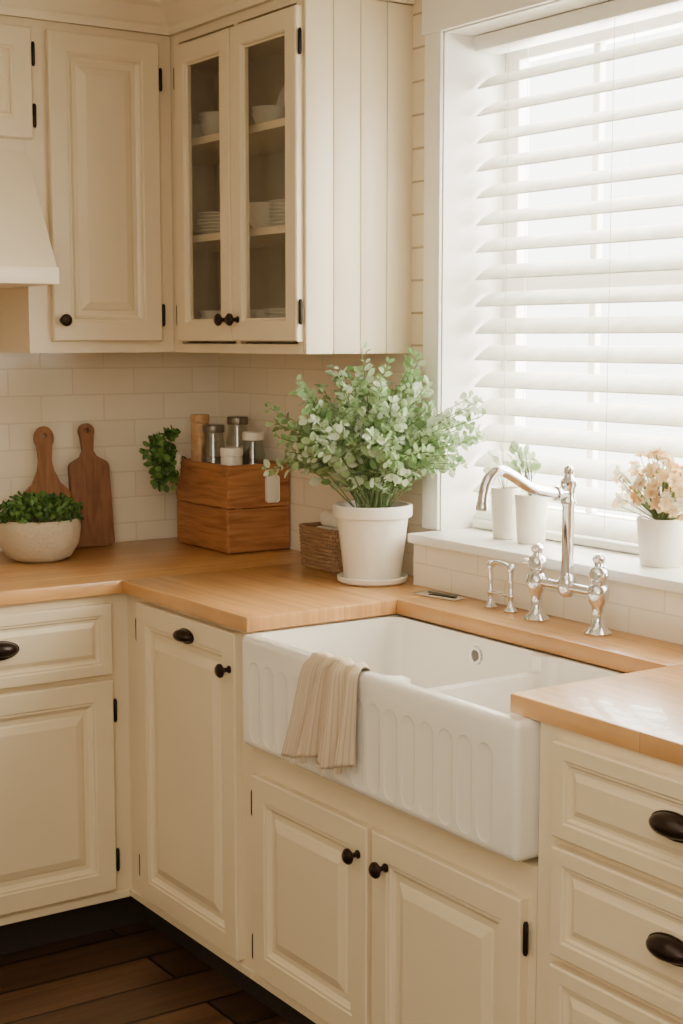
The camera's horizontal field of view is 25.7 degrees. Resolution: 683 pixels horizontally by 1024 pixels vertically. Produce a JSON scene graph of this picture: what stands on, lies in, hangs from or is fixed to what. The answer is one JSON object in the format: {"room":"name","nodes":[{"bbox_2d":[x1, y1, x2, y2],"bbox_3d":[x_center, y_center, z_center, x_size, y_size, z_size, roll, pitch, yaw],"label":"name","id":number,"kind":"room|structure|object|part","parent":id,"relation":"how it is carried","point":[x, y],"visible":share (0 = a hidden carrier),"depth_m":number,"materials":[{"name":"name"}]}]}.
{"room":"kitchen","nodes":[
{"label":"kitchen","id":0,"kind":"room"},
{"bbox_2d":[0,15,218,551],"bbox_3d":[-1.829,-0.099,3.578,3.940,2.370,0.126,-4,8,-34],"label":"wall","id":1,"kind":"structure","parent":0,"point":[127,398],"depth_m":4.29,"materials":[{"name":"tile"}]},
{"bbox_2d":[0,15,173,352],"bbox_3d":[-1.094,-0.805,3.698,1.382,0.823,0.361,-4,8,-34],"label":"upper cabinet","id":2,"kind":"object","parent":1,"relation":"attached to","point":[89,108],"visible":1,"depth_m":3.84,"materials":[{"name":"beige paint"}]},
{"bbox_3d":[-0.974,-1.048,3.585,0.488,0.270,0.020,-4,8,-34],"label":"door","id":3,"kind":"part","parent":2,"relation":"part of","materials":[{"name":"beige paint"}]},
{"bbox_2d":[0,151,58,288],"bbox_3d":[-1.190,-0.707,3.555,0.892,0.328,0.507,-4,8,-34],"label":"range hood","id":4,"kind":"object","parent":2,"relation":"attached to","point":[27,259],"visible":1,"depth_m":3.62,"materials":[{"name":"beige paint"}]},
{"bbox_3d":[-0.701,-0.487,3.804,0.031,0.031,0.034,-4,8,-34],"label":"knob","id":5,"kind":"part","parent":2,"relation":"part of","materials":[{"name":"brown metal"}]},
{"bbox_3d":[-0.607,-0.828,3.860,0.308,0.770,0.020,-4,8,-34],"label":"door","id":6,"kind":"part","parent":2,"relation":"part of","materials":[{"name":"beige paint"}]},
{"bbox_2d":[0,921,290,1023],"bbox_3d":[-0.318,1.375,1.499,3.940,0.080,5.520,-4,8,-34],"label":"floor","id":7,"kind":"structure","parent":0,"point":[134,973],"depth_m":3.48,"materials":[{"name":"brown wood"}]},
{"bbox_2d":[0,593,471,1016],"bbox_3d":[-0.812,0.655,3.546,1.892,0.880,1.205,-4,8,-34],"label":"base cabinet","id":8,"kind":"object","parent":7,"relation":"on","point":[126,764],"visible":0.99,"depth_m":3.57,"materials":[{"name":"beige paint"}]},
{"bbox_3d":[-0.790,0.325,3.482,0.099,0.046,0.030,-4,8,-34],"label":"cup pull","id":9,"kind":"part","parent":8,"relation":"part of","materials":[{"name":"brown metal"}]},
{"bbox_3d":[-0.804,0.328,3.502,0.580,0.176,0.020,-4,8,-34],"label":"drawer","id":10,"kind":"part","parent":8,"relation":"part of","materials":[{"name":"beige paint"}]},
{"bbox_3d":[-0.804,0.694,3.545,0.580,0.533,0.020,-4,8,-34],"label":"door","id":11,"kind":"part","parent":8,"relation":"part of","materials":[{"name":"beige paint"}]},
{"bbox_3d":[-0.895,1.026,3.171,1.290,0.020,0.610,-4,8,-34],"label":"moulding","id":12,"kind":"part","parent":8,"relation":"part of","materials":[{"name":"beige paint"}]},
{"bbox_3d":[-0.364,0.282,3.393,0.030,0.035,0.075,-4,8,-34],"label":"cup pull","id":13,"kind":"part","parent":8,"relation":"part of","materials":[{"name":"brown metal"}]},
{"bbox_3d":[-0.356,0.603,3.460,0.020,0.733,0.472,-4,8,-34],"label":"door","id":14,"kind":"part","parent":8,"relation":"part of","materials":[{"name":"beige paint"}]},
{"bbox_3d":[-0.256,0.342,3.235,0.034,0.031,0.031,-4,8,-34],"label":"knob","id":15,"kind":"part","parent":8,"relation":"part of","materials":[{"name":"brown metal"}]},
{"bbox_2d":[0,537,682,765],"bbox_3d":[-0.200,0.304,2.594,1.892,0.034,3.392,-4,8,-34],"label":"countertop","id":16,"kind":"structure","parent":8,"relation":"on","point":[640,709],"depth_m":3.30,"materials":[{"name":"brown wood"}]},
{"bbox_2d":[0,515,80,562],"bbox_3d":[-0.800,0.071,3.967,0.220,0.112,0.220,-4,8,-34],"label":"stone bowl","id":17,"kind":"object","parent":16,"relation":"on","point":[23,538],"depth_m":3.88,"materials":[{"name":"beige stone"}]},
{"bbox_2d":[0,490,84,562],"bbox_3d":[-0.798,0.035,3.959,0.243,0.185,0.231,-4,8,-34],"label":"herbs","id":18,"kind":"object","parent":16,"relation":"on","point":[32,530],"visible":1,"depth_m":3.89,"materials":[{"name":"ceramic"}]},
{"bbox_2d":[25,426,70,505],"bbox_3d":[-0.817,-0.067,4.151,0.172,0.342,0.045,-4,8,-34],"label":"cutting board","id":19,"kind":"object","parent":16,"relation":"on","point":[46,478],"visible":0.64,"depth_m":4.14,"materials":[{"name":"brown wood"}]},
{"bbox_2d":[68,423,114,547],"bbox_3d":[-0.708,-0.076,4.217,0.121,0.346,0.061,-4,8,-34],"label":"cutting board","id":20,"kind":"object","parent":16,"relation":"on","point":[89,481],"visible":0.96,"depth_m":4.21,"materials":[{"name":"brown wood"}]},
{"bbox_2d":[177,456,289,553],"bbox_3d":[-0.306,-0.024,4.230,0.196,0.242,0.308,-4,8,-34],"label":"wooden crate","id":21,"kind":"object","parent":16,"relation":"on","point":[230,531],"visible":0.83,"depth_m":4.12,"materials":[{"name":"brown wood"}]},
{"bbox_2d":[139,425,186,492],"bbox_3d":[-0.511,-0.151,4.218,0.133,0.193,0.151,1,7,10],"label":"herb","id":22,"kind":"object","parent":21,"relation":"in","point":[166,463],"visible":1,"depth_m":4.19,"materials":[{"name":"green plant"}]},
{"bbox_2d":[167,453,181,475],"bbox_3d":[-0.477,-0.133,4.224,0.056,0.060,0.056,-4,8,-34],"label":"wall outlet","id":23,"kind":"object","parent":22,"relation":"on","point":[178,458],"depth_m":4.20,"materials":[{"name":"white plastic"}]},
{"bbox_2d":[190,414,209,504],"bbox_3d":[-0.403,-0.099,4.279,0.055,0.358,0.055,-4,8,-34],"label":"wooden canister","id":24,"kind":"object","parent":21,"relation":"in","point":[199,440],"visible":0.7,"depth_m":4.25,"materials":[{"name":"brown wood"}]},
{"bbox_3d":[-0.403,-0.266,4.260,0.055,0.022,0.055,-4,8,-34],"label":"lid","id":25,"kind":"part","parent":24,"relation":"part of","materials":[{"name":"brown wood"}]},
{"bbox_2d":[202,424,224,507],"bbox_3d":[-0.359,-0.080,4.222,0.068,0.333,0.068,-4,8,-34],"label":"spice jar","id":26,"kind":"object","parent":21,"relation":"in","point":[206,428],"visible":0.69,"depth_m":4.18,"materials":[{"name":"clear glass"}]},
{"bbox_3d":[-0.359,-0.234,4.204,0.063,0.022,0.063,-4,8,-34],"label":"lid","id":27,"kind":"part","parent":26,"relation":"part of","materials":[{"name":"grey metal"}]},
{"bbox_2d":[220,447,242,509],"bbox_3d":[-0.304,-0.042,4.153,0.064,0.273,0.064,-4,8,-34],"label":"ceramic canister","id":28,"kind":"object","parent":21,"relation":"in","point":[230,456],"visible":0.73,"depth_m":4.11,"materials":[{"name":"white ceramic"}]},
{"bbox_3d":[-0.304,-0.166,4.138,0.064,0.022,0.064,-4,8,-34],"label":"lid","id":29,"kind":"part","parent":28,"relation":"part of","materials":[{"name":"white ceramic"}]},
{"bbox_2d":[227,416,248,464],"bbox_3d":[-0.295,-0.095,4.268,0.066,0.353,0.066,-4,8,-34],"label":"spice jar","id":30,"kind":"object","parent":21,"relation":"in","point":[231,420],"visible":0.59,"depth_m":4.23,"materials":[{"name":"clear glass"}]},
{"bbox_3d":[-0.295,-0.260,4.249,0.061,0.022,0.061,-4,8,-34],"label":"lid","id":31,"kind":"part","parent":30,"relation":"part of","materials":[{"name":"grey metal"}]},
{"bbox_2d":[242,431,263,508],"bbox_3d":[-0.247,-0.069,4.210,0.066,0.313,0.066,-4,8,-34],"label":"spice jar","id":32,"kind":"object","parent":21,"relation":"in","point":[248,435],"visible":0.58,"depth_m":4.17,"materials":[{"name":"clear glass"}]},
{"bbox_3d":[-0.247,-0.213,4.193,0.061,0.022,0.061,-4,8,-34],"label":"lid","id":33,"kind":"part","parent":32,"relation":"part of","materials":[{"name":"white ceramic"}]},
{"bbox_3d":[-0.190,-0.064,4.123,0.042,0.075,0.008,-4,8,-34],"label":"handle plate","id":34,"kind":"part","parent":21,"relation":"part of","materials":[{"name":"white ceramic"}]},
{"bbox_2d":[299,522,343,572],"bbox_3d":[-0.014,0.088,3.836,0.136,0.108,0.196,-4,8,-34],"label":"wicker basket","id":35,"kind":"object","parent":16,"relation":"on","point":[310,537],"visible":0.59,"depth_m":3.78,"materials":[{"name":"brown wicker"}]},
{"bbox_2d":[317,510,339,564],"bbox_3d":[-0.014,0.067,3.833,0.070,0.138,0.110,-4,8,-34],"label":"folded napkin","id":36,"kind":"object","parent":35,"relation":"in","point":[327,519],"visible":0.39,"depth_m":3.81,"materials":[{"name":"fabric"}]},
{"bbox_2d":[262,342,485,586],"bbox_3d":[0.073,-0.111,3.524,0.495,0.576,0.343,5,8,35],"label":"eucalyptus","id":37,"kind":"object","parent":16,"relation":"on","point":[360,439],"visible":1,"depth_m":3.51,"materials":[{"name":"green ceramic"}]},
{"bbox_2d":[333,500,412,579],"bbox_3d":[0.074,0.070,3.603,0.192,0.181,0.192,-4,8,-34],"label":"pot","id":38,"kind":"object","parent":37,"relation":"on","point":[372,533],"depth_m":3.54,"materials":[{"name":"white ceramic"}]},
{"bbox_2d":[242,615,623,861],"bbox_3d":[0.207,0.404,2.918,0.415,0.238,0.892,-4,8,-34],"label":"farmhouse sink","id":39,"kind":"object","parent":16,"relation":"in","point":[440,743],"visible":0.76,"depth_m":2.78,"materials":[{"name":"white ceramic"}]},
{"bbox_2d":[280,651,370,775],"bbox_3d":[-0.026,0.389,2.883,0.090,0.233,0.216,-4,8,-34],"label":"dish towel","id":40,"kind":"object","parent":39,"relation":"on","point":[322,724],"visible":0.92,"depth_m":2.85,"materials":[{"name":"fabric"}]},
{"bbox_2d":[412,590,465,600],"bbox_3d":[0.222,0.187,3.406,0.044,0.012,0.130,-6,9,-42],"label":"soap dish","id":41,"kind":"object","parent":16,"relation":"on","point":[431,593],"visible":1,"depth_m":3.39,"materials":[{"name":"silver metal"}]},
{"bbox_3d":[0.230,0.185,3.397,0.014,0.006,0.085,-6,9,-42],"label":"brush handle","id":42,"kind":"part","parent":41,"relation":"part of","materials":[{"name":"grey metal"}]},
{"bbox_2d":[483,560,517,612],"bbox_3d":[0.344,0.158,3.239,0.032,0.107,0.100,-4,8,-34],"label":"holder","id":43,"kind":"object","parent":16,"relation":"on","point":[490,604],"visible":1,"depth_m":3.22,"materials":[{"name":"silver metal"}]},
{"bbox_3d":[0.325,0.157,3.267,0.032,0.104,0.032,-4,8,-34],"label":"post","id":44,"kind":"part","parent":43,"relation":"part of","materials":[{"name":"silver metal"}]},
{"bbox_3d":[0.363,0.163,3.211,0.032,0.104,0.032,-4,8,-34],"label":"post","id":45,"kind":"part","parent":43,"relation":"part of","materials":[{"name":"silver metal"}]},
{"bbox_2d":[397,593,682,672],"bbox_3d":[0.453,0.246,3.102,0.237,0.034,0.827,-4,8,-34],"label":"countertop","id":46,"kind":"structure","parent":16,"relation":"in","point":[621,651],"depth_m":3.01,"materials":[{"name":"brown wood"}]},
{"bbox_2d":[476,465,611,636],"bbox_3d":[0.371,0.072,2.974,0.264,0.338,0.246,-4,8,-34],"label":"bridge faucet","id":47,"kind":"object","parent":16,"relation":"on","point":[537,581],"visible":1,"depth_m":3.00,"materials":[{"name":"silver metal"}]},
{"bbox_3d":[0.357,-0.051,2.950,0.230,0.087,0.027,-4,8,-34],"label":"spout","id":48,"kind":"part","parent":47,"relation":"part of","materials":[{"name":"silver metal"}]},
{"bbox_3d":[0.394,0.104,3.122,0.034,0.015,0.014,4,8,33],"label":"lever","id":49,"kind":"part","parent":47,"relation":"part of","materials":[{"name":"silver metal"}]},
{"bbox_3d":[0.407,0.145,3.117,0.056,0.162,0.056,-4,8,-34],"label":"escutcheon post","id":50,"kind":"part","parent":47,"relation":"part of","materials":[{"name":"silver metal"}]},
{"bbox_3d":[0.509,0.162,2.967,0.056,0.162,0.056,-4,8,-34],"label":"escutcheon post","id":51,"kind":"part","parent":47,"relation":"part of","materials":[{"name":"silver metal"}]},
{"bbox_3d":[0.513,0.125,2.947,0.014,0.015,0.034,-1,7,-12],"label":"lever","id":52,"kind":"part","parent":47,"relation":"part of","materials":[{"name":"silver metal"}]},
{"bbox_2d":[413,544,682,644],"bbox_3d":[0.671,0.199,2.912,0.084,0.102,1.660,-4,8,-34],"label":"backsplash","id":53,"kind":"structure","parent":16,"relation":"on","point":[630,608],"depth_m":3.16,"materials":[{"name":"tile"}]},
{"bbox_2d":[251,747,537,1023],"bbox_3d":[0.294,0.839,3.032,0.655,0.633,0.914,-4,8,-34],"label":"base cabinet","id":54,"kind":"object","parent":7,"relation":"on","point":[366,910],"visible":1,"depth_m":2.83,"materials":[{"name":"beige paint"}]},
{"bbox_3d":[0.063,1.057,2.900,0.007,0.020,0.914,-4,8,-34],"label":"moulding","id":55,"kind":"part","parent":54,"relation":"part of","materials":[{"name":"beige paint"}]},
{"bbox_3d":[-0.065,0.798,3.050,0.020,0.440,0.427,-4,8,-34],"label":"door","id":56,"kind":"part","parent":54,"relation":"part of","materials":[{"name":"beige paint"}]},
{"bbox_3d":[0.018,0.657,2.863,0.034,0.031,0.031,-4,8,-34],"label":"knob","id":57,"kind":"part","parent":54,"relation":"part of","materials":[{"name":"brown metal"}]},
{"bbox_3d":[0.069,0.665,2.789,0.034,0.031,0.031,-4,8,-34],"label":"knob","id":58,"kind":"part","parent":54,"relation":"part of","materials":[{"name":"brown metal"}]},
{"bbox_3d":[0.183,0.841,2.685,0.020,0.440,0.427,-4,8,-34],"label":"door","id":59,"kind":"part","parent":54,"relation":"part of","materials":[{"name":"beige paint"}]},
{"bbox_2d":[536,722,682,1023],"bbox_3d":[0.908,0.821,2.119,0.651,0.880,1.270,-4,8,-34],"label":"base cabinet","id":60,"kind":"object","parent":7,"relation":"on","point":[610,919],"visible":1,"depth_m":2.31,"materials":[{"name":"beige paint"}]},
{"bbox_3d":[0.486,0.933,2.245,0.020,0.358,0.510,-4,8,-34],"label":"drawer","id":61,"kind":"part","parent":60,"relation":"part of","materials":[{"name":"beige paint"}]},
{"bbox_3d":[0.486,0.649,2.212,0.020,0.181,0.510,-4,8,-34],"label":"drawer","id":62,"kind":"part","parent":60,"relation":"part of","materials":[{"name":"beige paint"}]},
{"bbox_3d":[0.486,0.465,2.191,0.020,0.157,0.510,-4,8,-34],"label":"drawer","id":63,"kind":"part","parent":60,"relation":"part of","materials":[{"name":"beige paint"}]},
{"bbox_3d":[0.472,0.642,2.189,0.030,0.043,0.092,-4,8,-34],"label":"cup pull","id":64,"kind":"part","parent":60,"relation":"part of","materials":[{"name":"brown metal"}]},
{"bbox_3d":[0.472,0.458,2.168,0.030,0.043,0.092,-4,8,-34],"label":"cup pull","id":65,"kind":"part","parent":60,"relation":"part of","materials":[{"name":"brown metal"}]},
{"bbox_2d":[184,0,271,31],"bbox_3d":[-0.318,-1.058,1.217,3.940,0.080,5.520,-4,8,-34],"label":"ceiling","id":66,"kind":"structure","parent":0,"point":[271,0],"depth_m":4.07,"materials":[{"name":"paint"}]},
{"bbox_2d":[218,0,624,673],"bbox_3d":[1.245,0.045,2.337,0.246,2.370,5.400,-4,8,-34],"label":"wall","id":67,"kind":"structure","parent":0,"point":[247,381],"depth_m":4.15,"materials":[{"name":"tile"}]},
{"bbox_2d":[170,0,412,353],"bbox_3d":[-0.246,-0.830,3.906,0.361,0.823,0.963,-4,8,-34],"label":"upper cabinet","id":68,"kind":"object","parent":67,"relation":"attached to","point":[339,158],"visible":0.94,"depth_m":3.58,"materials":[{"name":"beige paint"}]},
{"bbox_3d":[-0.348,-0.816,3.812,0.020,0.758,0.284,-4,8,-34],"label":"glass door frame","id":69,"kind":"part","parent":68,"relation":"part of","materials":[{"name":"beige paint"}]},
{"bbox_2d":[191,111,218,138],"label":"stacked dishes","id":70,"kind":"object","parent":68,"relation":"in","point":[209,121],"depth_m":3.96,"materials":[{"name":"white ceramic"}]},
{"bbox_2d":[0,0,415,35],"bbox_3d":[-0.696,-1.220,3.330,1.687,0.083,0.717,-4,8,-34],"label":"crown molding","id":71,"kind":"structure","parent":68,"relation":"attached to","point":[158,17],"depth_m":3.78,"materials":[{"name":"beige paint"}]},
{"bbox_2d":[196,212,219,233],"label":"stacked dishes","id":72,"kind":"object","parent":68,"relation":"in","point":[209,222],"depth_m":3.97,"materials":[{"name":"white ceramic"}]},
{"bbox_2d":[199,311,220,318],"label":"stacked dishes","id":73,"kind":"object","parent":68,"relation":"in","point":[204,314],"depth_m":4.01,"materials":[{"name":"white ceramic"}]},
{"bbox_3d":[-0.301,-0.479,3.735,0.034,0.031,0.031,-4,8,-34],"label":"knob","id":74,"kind":"part","parent":68,"relation":"part of","materials":[{"name":"brown metal"}]},
{"bbox_3d":[-0.269,-0.474,3.688,0.034,0.031,0.031,-4,8,-34],"label":"knob","id":75,"kind":"part","parent":68,"relation":"part of","materials":[{"name":"brown metal"}]},
{"bbox_3d":[-0.264,-0.808,3.722,0.018,0.777,0.634,-4,8,-34],"label":"frame","id":76,"kind":"part","parent":68,"relation":"part of","materials":[{"name":"beige paint"}]},
{"bbox_3d":[-0.181,-0.788,3.566,0.020,0.758,0.300,-4,8,-34],"label":"glass door frame","id":77,"kind":"part","parent":68,"relation":"part of","materials":[{"name":"beige paint"}]},
{"bbox_2d":[249,199,284,227],"label":"stacked dishes","id":78,"kind":"object","parent":68,"relation":"in","point":[267,214],"depth_m":3.80,"materials":[{"name":"white ceramic"}]},
{"bbox_2d":[250,308,285,317],"label":"stacked dishes","id":79,"kind":"object","parent":68,"relation":"in","point":[269,312],"depth_m":3.77,"materials":[{"name":"white ceramic"}]},
{"bbox_2d":[252,85,284,123],"label":"stacked dishes","id":80,"kind":"object","parent":68,"relation":"in","point":[262,113],"depth_m":3.76,"materials":[{"name":"white ceramic"}]},
{"bbox_3d":[-0.127,-1.059,3.900,0.036,0.154,0.156,-4,8,-34],"label":"standing plate","id":81,"kind":"part","parent":80,"relation":"part of","materials":[{"name":"white ceramic"}]},
{"bbox_2d":[395,0,424,352],"bbox_3d":[0.956,-0.436,2.491,0.012,1.450,2.930,-4,8,-34],"label":"wall shiplap","id":82,"kind":"structure","parent":67,"relation":"attached to","point":[418,90],"depth_m":3.59,"materials":[{"name":"beige wood"}]},
{"bbox_2d":[422,0,555,529],"bbox_3d":[0.584,-0.533,3.000,0.024,1.284,1.432,-4,8,-34],"label":"window frame","id":83,"kind":"structure","parent":67,"relation":"attached to","point":[433,107],"depth_m":3.52,"materials":[{"name":"white paint"}]},
{"bbox_2d":[440,0,612,530],"bbox_3d":[0.683,-0.486,3.098,0.242,1.170,1.243,-4,8,-34],"label":"window frame","id":84,"kind":"structure","parent":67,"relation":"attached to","point":[465,69],"depth_m":3.56,"materials":[{"name":"white paint"}]},
{"bbox_2d":[501,10,682,521],"bbox_3d":[0.746,-0.487,3.140,0.040,1.162,1.227,-4,8,-34],"label":"window","id":85,"kind":"structure","parent":84,"relation":"attached to","point":[518,59],"depth_m":3.43,"materials":[{"name":"white paint"}]},
{"bbox_2d":[473,0,682,553],"bbox_3d":[0.677,-0.482,3.095,0.075,1.157,1.204,-4,8,-34],"label":"blind","id":86,"kind":"object","parent":85,"relation":"attached to","point":[594,531],"visible":0.81,"depth_m":3.29,"materials":[{"name":"white paint"}]},
{"bbox_3d":[0.680,0.084,3.162,0.060,0.017,1.204,-4,8,-34],"label":"rail","id":87,"kind":"part","parent":86,"relation":"part of","materials":[{"name":"white paint"}]},
{"bbox_3d":[0.677,-1.039,3.030,0.075,0.035,1.204,-4,8,-34],"label":"head rail","id":88,"kind":"part","parent":86,"relation":"part of","materials":[{"name":"white paint"}]},
{"bbox_2d":[408,527,682,593],"bbox_3d":[0.739,0.132,2.946,0.278,0.022,1.672,-4,8,-34],"label":"window sill","id":89,"kind":"structure","parent":67,"relation":"attached to","point":[624,567],"depth_m":3.23,"materials":[{"name":"white paint"}]},
{"bbox_2d":[483,444,519,539],"bbox_3d":[0.372,-0.046,3.448,0.083,0.216,0.068,-4,8,-34],"label":"seedling","id":90,"kind":"object","parent":89,"relation":"on","point":[502,497],"visible":0.88,"depth_m":3.43,"materials":[{"name":"white ceramic"}]},
{"bbox_2d":[491,486,519,539],"bbox_3d":[0.378,0.002,3.457,0.068,0.118,0.068,-4,8,-34],"label":"pot","id":91,"kind":"object","parent":90,"relation":"on","point":[502,497],"depth_m":3.43,"materials":[{"name":"white ceramic"}]},
{"bbox_2d":[502,441,548,543],"bbox_3d":[0.411,-0.046,3.388,0.087,0.230,0.122,-4,8,-34],"label":"seedling","id":92,"kind":"object","parent":89,"relation":"on","point":[531,510],"visible":0.74,"depth_m":3.36,"materials":[{"name":"white ceramic"}]},
{"bbox_2d":[515,493,548,543],"bbox_3d":[0.428,0.015,3.379,0.076,0.110,0.076,-4,8,-34],"label":"pot","id":93,"kind":"object","parent":92,"relation":"on","point":[531,510],"depth_m":3.35,"materials":[{"name":"white ceramic"}]},
{"bbox_2d":[611,447,682,567],"bbox_3d":[0.643,-0.011,3.029,0.128,0.241,0.228,-4,8,-34],"label":"potted flowers","id":94,"kind":"object","parent":89,"relation":"on","point":[659,531],"visible":1,"depth_m":3.01,"materials":[{"name":"pink plant"}]},
{"bbox_3d":[0.651,0.059,3.046,0.104,0.098,0.104,-4,8,-34],"label":"pot","id":95,"kind":"part","parent":94,"relation":"part of","materials":[{"name":"white ceramic"}]}
]}

